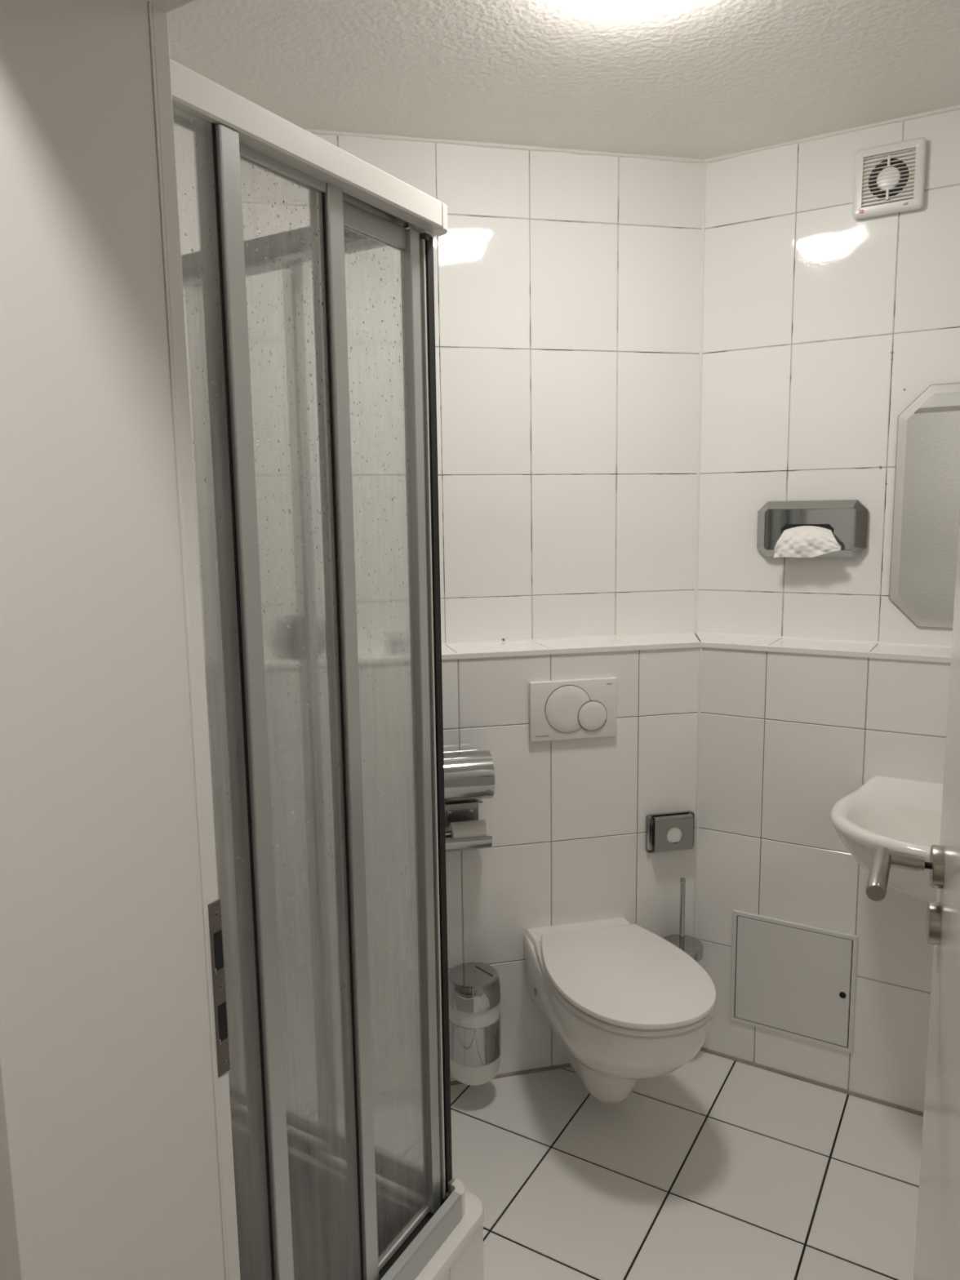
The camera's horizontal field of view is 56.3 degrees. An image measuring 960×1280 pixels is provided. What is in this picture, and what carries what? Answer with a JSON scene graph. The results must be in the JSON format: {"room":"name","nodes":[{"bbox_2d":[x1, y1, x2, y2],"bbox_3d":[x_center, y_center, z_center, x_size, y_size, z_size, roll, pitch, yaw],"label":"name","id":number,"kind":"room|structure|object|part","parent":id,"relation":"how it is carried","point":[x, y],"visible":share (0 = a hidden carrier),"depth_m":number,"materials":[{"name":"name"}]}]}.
{"room":"bathroom","nodes":[
{"label":"bathroom","id":0,"kind":"room"},
{"bbox_2d":[173,123,206,662],"bbox_3d":[-1.033,0.055,1.904,0.121,2.529,1.366,4,9,30],"label":"wall","id":1,"kind":"structure","parent":0,"point":[184,138],"depth_m":2.20,"materials":[{"name":"tile"}]},
{"bbox_2d":[193,128,703,1109],"bbox_3d":[-0.087,-0.040,2.467,1.547,2.546,0.306,-3,8,-12],"label":"wall","id":2,"kind":"structure","parent":0,"point":[567,282],"depth_m":2.44,"materials":[{"name":"tile"}]},
{"bbox_2d":[272,613,326,657],"bbox_3d":[-0.461,-0.012,2.323,0.150,0.110,0.087,-3,8,-12],"label":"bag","id":3,"kind":"object","parent":2,"relation":"on","point":[286,638],"visible":0.56,"depth_m":2.29,"materials":[{"name":"grey plastic"}]},
{"bbox_2d":[390,631,403,653],"bbox_3d":[-0.221,0.004,2.374,0.035,0.056,0.035,-3,8,-12],"label":"bottle","id":4,"kind":"object","parent":2,"relation":"on","point":[394,647],"visible":1,"depth_m":2.36,"materials":[{"name":"grey plastic"}]},
{"bbox_3d":[-0.052,0.042,2.336,1.358,0.014,0.012,-3,8,-12],"label":"edge trim","id":5,"kind":"part","parent":2,"relation":"part of","materials":[{"name":"white tile"}]},
{"bbox_2d":[443,749,494,852],"bbox_3d":[-0.041,0.421,2.324,0.134,0.266,0.130,-3,8,-12],"label":"toilet roll holder","id":6,"kind":"object","parent":2,"relation":"attached to","point":[468,775],"visible":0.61,"depth_m":2.27,"materials":[{"name":"silver metal"}]},
{"bbox_3d":[-0.044,0.506,2.348,0.122,0.017,0.017,-3,8,-12],"label":"rod","id":7,"kind":"part","parent":6,"relation":"part of","materials":[{"name":"silver metal"}]},
{"bbox_3d":[-0.054,0.396,2.382,0.100,0.208,0.004,-3,8,-12],"label":"plate","id":8,"kind":"part","parent":6,"relation":"part of","materials":[{"name":"silver metal"}]},
{"bbox_2d":[449,819,488,839],"bbox_3d":[-0.030,0.505,2.351,0.093,0.060,0.060,-3,8,-12],"label":"toilet roll","id":9,"kind":"object","parent":6,"relation":"on","point":[470,828],"visible":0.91,"depth_m":2.33,"materials":[{"name":"white paper"}]},
{"bbox_2d":[448,962,501,1085],"bbox_3d":[-0.017,1.031,2.402,0.147,0.293,0.151,-3,8,-12],"label":"bin","id":10,"kind":"object","parent":2,"relation":"attached to","point":[474,994],"visible":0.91,"depth_m":2.34,"materials":[{"name":"silver metal"}]},
{"bbox_3d":[-0.019,0.888,2.380,0.129,0.004,0.129,3,9,23],"label":"swing lid","id":11,"kind":"part","parent":10,"relation":"part of","materials":[{"name":"silver metal"}]},
{"bbox_2d":[528,676,617,742],"bbox_3d":[0.253,0.188,2.414,0.246,0.164,0.023,-3,8,-12],"label":"flush plate","id":12,"kind":"object","parent":2,"relation":"attached to","point":[586,708],"visible":1,"depth_m":2.41,"materials":[{"name":"white plastic"}]},
{"bbox_3d":[0.236,0.192,2.409,0.132,0.132,0.005,-3,8,-12],"label":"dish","id":13,"kind":"part","parent":12,"relation":"part of","materials":[{"name":"white plastic"}]},
{"bbox_3d":[0.302,0.209,2.426,0.083,0.083,0.005,-3,8,-12],"label":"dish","id":14,"kind":"part","parent":12,"relation":"part of","materials":[{"name":"white plastic"}]},
{"bbox_2d":[524,917,716,1103],"bbox_3d":[0.352,1.002,2.268,0.378,0.401,0.566,-3,8,-12],"label":"toilet","id":15,"kind":"object","parent":2,"relation":"attached to","point":[624,1004],"visible":1,"depth_m":2.13,"materials":[{"name":"white ceramic"}]},
{"bbox_3d":[0.358,0.837,2.205,0.374,0.015,0.475,-3,8,-12],"label":"seat","id":16,"kind":"part","parent":15,"relation":"part of","materials":[{"name":"white plastic"}]},
{"bbox_3d":[0.360,0.818,2.196,0.378,0.018,0.474,-3,8,-12],"label":"lid","id":17,"kind":"part","parent":15,"relation":"part of","materials":[{"name":"white plastic"}]},
{"bbox_2d":[644,810,694,853],"bbox_3d":[0.539,0.543,2.524,0.144,0.110,0.038,-3,8,-12],"label":"dispenser","id":18,"kind":"object","parent":2,"relation":"attached to","point":[668,831],"visible":1,"depth_m":2.51,"materials":[{"name":"silver metal"}]},
{"bbox_2d":[662,877,703,964],"bbox_3d":[0.568,0.847,2.525,0.119,0.371,0.121,-3,8,-12],"label":"toilet brush","id":19,"kind":"object","parent":2,"relation":"attached to","point":[693,947],"visible":0.44,"depth_m":2.51,"materials":[{"name":"silver metal"}]},
{"bbox_3d":[0.567,0.760,2.511,0.016,0.194,0.016,-3,8,-12],"label":"handle","id":20,"kind":"part","parent":19,"relation":"part of","materials":[{"name":"silver metal"}]},
{"bbox_3d":[0.568,0.871,2.527,0.119,0.031,0.119,-3,8,-12],"label":"lid","id":21,"kind":"part","parent":19,"relation":"part of","materials":[{"name":"silver metal"}]},
{"bbox_2d":[166,0,959,159],"bbox_3d":[0.336,-1.127,0.735,4.300,0.100,4.120,4,9,30],"label":"ceiling","id":22,"kind":"structure","parent":0,"point":[698,79],"depth_m":1.95,"materials":[{"name":"white paint"}]},
{"bbox_2d":[583,0,684,17],"bbox_3d":[0.283,-1.163,1.580,0.248,0.065,0.248,4,9,30],"label":"ceiling lamp","id":23,"kind":"object","parent":22,"relation":"attached to","point":[620,8],"visible":1,"depth_m":1.62,"materials":[{"name":"white plastic"}]},
{"bbox_2d":[293,1050,923,1279],"bbox_3d":[0.274,1.338,1.946,2.660,0.060,2.250,4,9,30],"label":"floor","id":24,"kind":"structure","parent":0,"point":[712,1167],"depth_m":2.15,"materials":[{"name":"white tile"}]},
{"bbox_2d":[231,1133,484,1279],"bbox_3d":[-0.592,1.254,1.730,0.955,0.190,0.811,4,9,30],"label":"shower tray","id":25,"kind":"object","parent":24,"relation":"on","point":[318,1202],"visible":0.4,"depth_m":1.78,"materials":[{"name":"white ceramic"}]},
{"bbox_2d":[169,58,465,1279],"bbox_3d":[-0.628,0.222,1.573,0.928,1.900,0.771,4,9,30],"label":"shower enclosure","id":26,"kind":"object","parent":25,"relation":"on","point":[355,206],"visible":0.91,"depth_m":1.47,"materials":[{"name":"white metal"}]},
{"bbox_3d":[-0.489,-0.716,1.760,0.290,0.012,0.016,4,9,30],"label":"pane rail","id":27,"kind":"part","parent":26,"relation":"part of","materials":[{"name":"grey metal"}]},
{"bbox_3d":[-0.463,1.086,2.015,0.290,0.012,0.012,4,9,30],"label":"pane rail","id":28,"kind":"part","parent":26,"relation":"part of","materials":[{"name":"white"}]},
{"bbox_3d":[-0.278,-0.644,1.221,0.016,0.014,0.191,4,9,30],"label":"pane rail","id":29,"kind":"part","parent":26,"relation":"part of","materials":[{"name":"grey metal"}]},
{"bbox_3d":[-0.265,-0.669,1.202,0.034,0.043,0.737,4,9,30],"label":"rail","id":30,"kind":"part","parent":26,"relation":"part of","materials":[{"name":"white metal"}]},
{"bbox_3d":[-0.468,-0.746,1.766,0.894,0.043,0.034,4,9,30],"label":"rail","id":31,"kind":"part","parent":26,"relation":"part of","materials":[{"name":"white metal"}]},
{"bbox_3d":[-0.252,-0.696,1.595,0.288,0.012,0.016,4,9,30],"label":"pane rail","id":32,"kind":"part","parent":26,"relation":"part of","materials":[{"name":"grey metal"}]},
{"bbox_3d":[-0.226,1.108,1.851,0.288,0.012,0.012,4,9,30],"label":"pane rail","id":33,"kind":"part","parent":26,"relation":"part of","materials":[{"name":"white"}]},
{"bbox_3d":[-0.175,-0.663,1.437,0.016,0.034,0.196,4,9,30],"label":"pane rail","id":34,"kind":"part","parent":26,"relation":"part of","materials":[{"name":"grey metal"}]},
{"bbox_3d":[-0.150,1.129,1.691,0.012,0.012,0.196,4,9,30],"label":"pane rail","id":35,"kind":"part","parent":26,"relation":"part of","materials":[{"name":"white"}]},
{"bbox_2d":[693,104,959,1116],"bbox_3d":[1.209,-0.033,2.288,1.561,2.546,0.306,4,9,30],"label":"wall","id":36,"kind":"structure","parent":0,"point":[820,325],"depth_m":2.40,"materials":[{"name":"tile"}]},
{"bbox_2d":[729,909,857,1053],"bbox_3d":[0.857,0.936,2.469,0.329,0.332,0.008,4,9,30],"label":"access panel","id":37,"kind":"object","parent":36,"relation":"attached to","point":[793,980],"visible":1,"depth_m":2.46,"materials":[{"name":"silver metal"}]},
{"bbox_2d":[756,499,868,558],"bbox_3d":[0.901,-0.302,2.448,0.287,0.155,0.040,4,9,30],"label":"dispenser","id":38,"kind":"object","parent":36,"relation":"attached to","point":[847,519],"visible":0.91,"depth_m":2.42,"materials":[{"name":"silver metal"}]},
{"bbox_2d":[773,525,840,558],"bbox_3d":[0.885,-0.263,2.418,0.172,0.088,0.036,4,9,30],"label":"tissue","id":39,"kind":"object","parent":38,"relation":"in","point":[803,541],"visible":1,"depth_m":2.41,"materials":[{"name":"white paper"}]},
{"bbox_3d":[0.892,-0.300,2.432,0.229,0.107,0.001,4,9,30],"label":"plate","id":40,"kind":"part","parent":38,"relation":"part of","materials":[{"name":"silver metal"}]},
{"bbox_3d":[1.197,0.052,2.137,1.361,0.014,0.012,4,9,30],"label":"edge trim","id":41,"kind":"part","parent":36,"relation":"part of","materials":[{"name":"white tile"}]},
{"bbox_2d":[830,776,943,902],"bbox_3d":[1.101,0.543,2.014,0.600,0.312,0.432,4,9,30],"label":"washbasin","id":42,"kind":"object","parent":36,"relation":"attached to","point":[894,814],"visible":0.78,"depth_m":2.17,"materials":[{"name":"white ceramic"}]},
{"bbox_2d":[852,137,926,219],"bbox_3d":[1.026,-1.156,2.250,0.163,0.163,0.032,4,9,30],"label":"fan","id":43,"kind":"object","parent":36,"relation":"attached to","point":[890,178],"visible":1,"depth_m":2.24,"materials":[{"name":"white plastic"}]},
{"bbox_2d":[888,382,959,628],"bbox_3d":[1.275,-0.331,2.239,0.443,0.617,0.008,4,9,30],"label":"mirror","id":44,"kind":"object","parent":36,"relation":"attached to","point":[926,506],"visible":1,"depth_m":2.31,"materials":[{"name":"clear glass"}]},
{"bbox_3d":[-0.275,0.204,0.772,2.550,2.529,0.213,4,9,30],"label":"wall","id":45,"kind":"structure","parent":0,"visible":0},
{"bbox_2d":[0,0,239,1279],"bbox_3d":[0.006,0.456,0.637,0.856,2.060,0.233,4,9,30],"label":"door frame","id":46,"kind":"structure","parent":45,"relation":"attached to","point":[117,1155],"depth_m":0.77,"materials":[{"name":"white paint"}]},
{"bbox_3d":[-0.265,0.354,0.910,0.002,0.187,0.016,4,9,30],"label":"strike plate","id":47,"kind":"part","parent":46,"relation":"part of","materials":[{"name":"silver metal"}]},
{"bbox_2d":[865,515,959,1279],"bbox_3d":[0.427,0.437,0.845,0.126,2.012,0.707,3,9,23],"label":"door","id":48,"kind":"structure","parent":45,"relation":"in","point":[937,1247],"depth_m":1.02,"materials":[{"name":"white paint"}]},
{"bbox_3d":[0.472,0.274,1.058,0.021,0.021,0.129,3,9,27],"label":"lever","id":49,"kind":"part","parent":48,"relation":"part of","materials":[{"name":"silver metal"}]}
]}

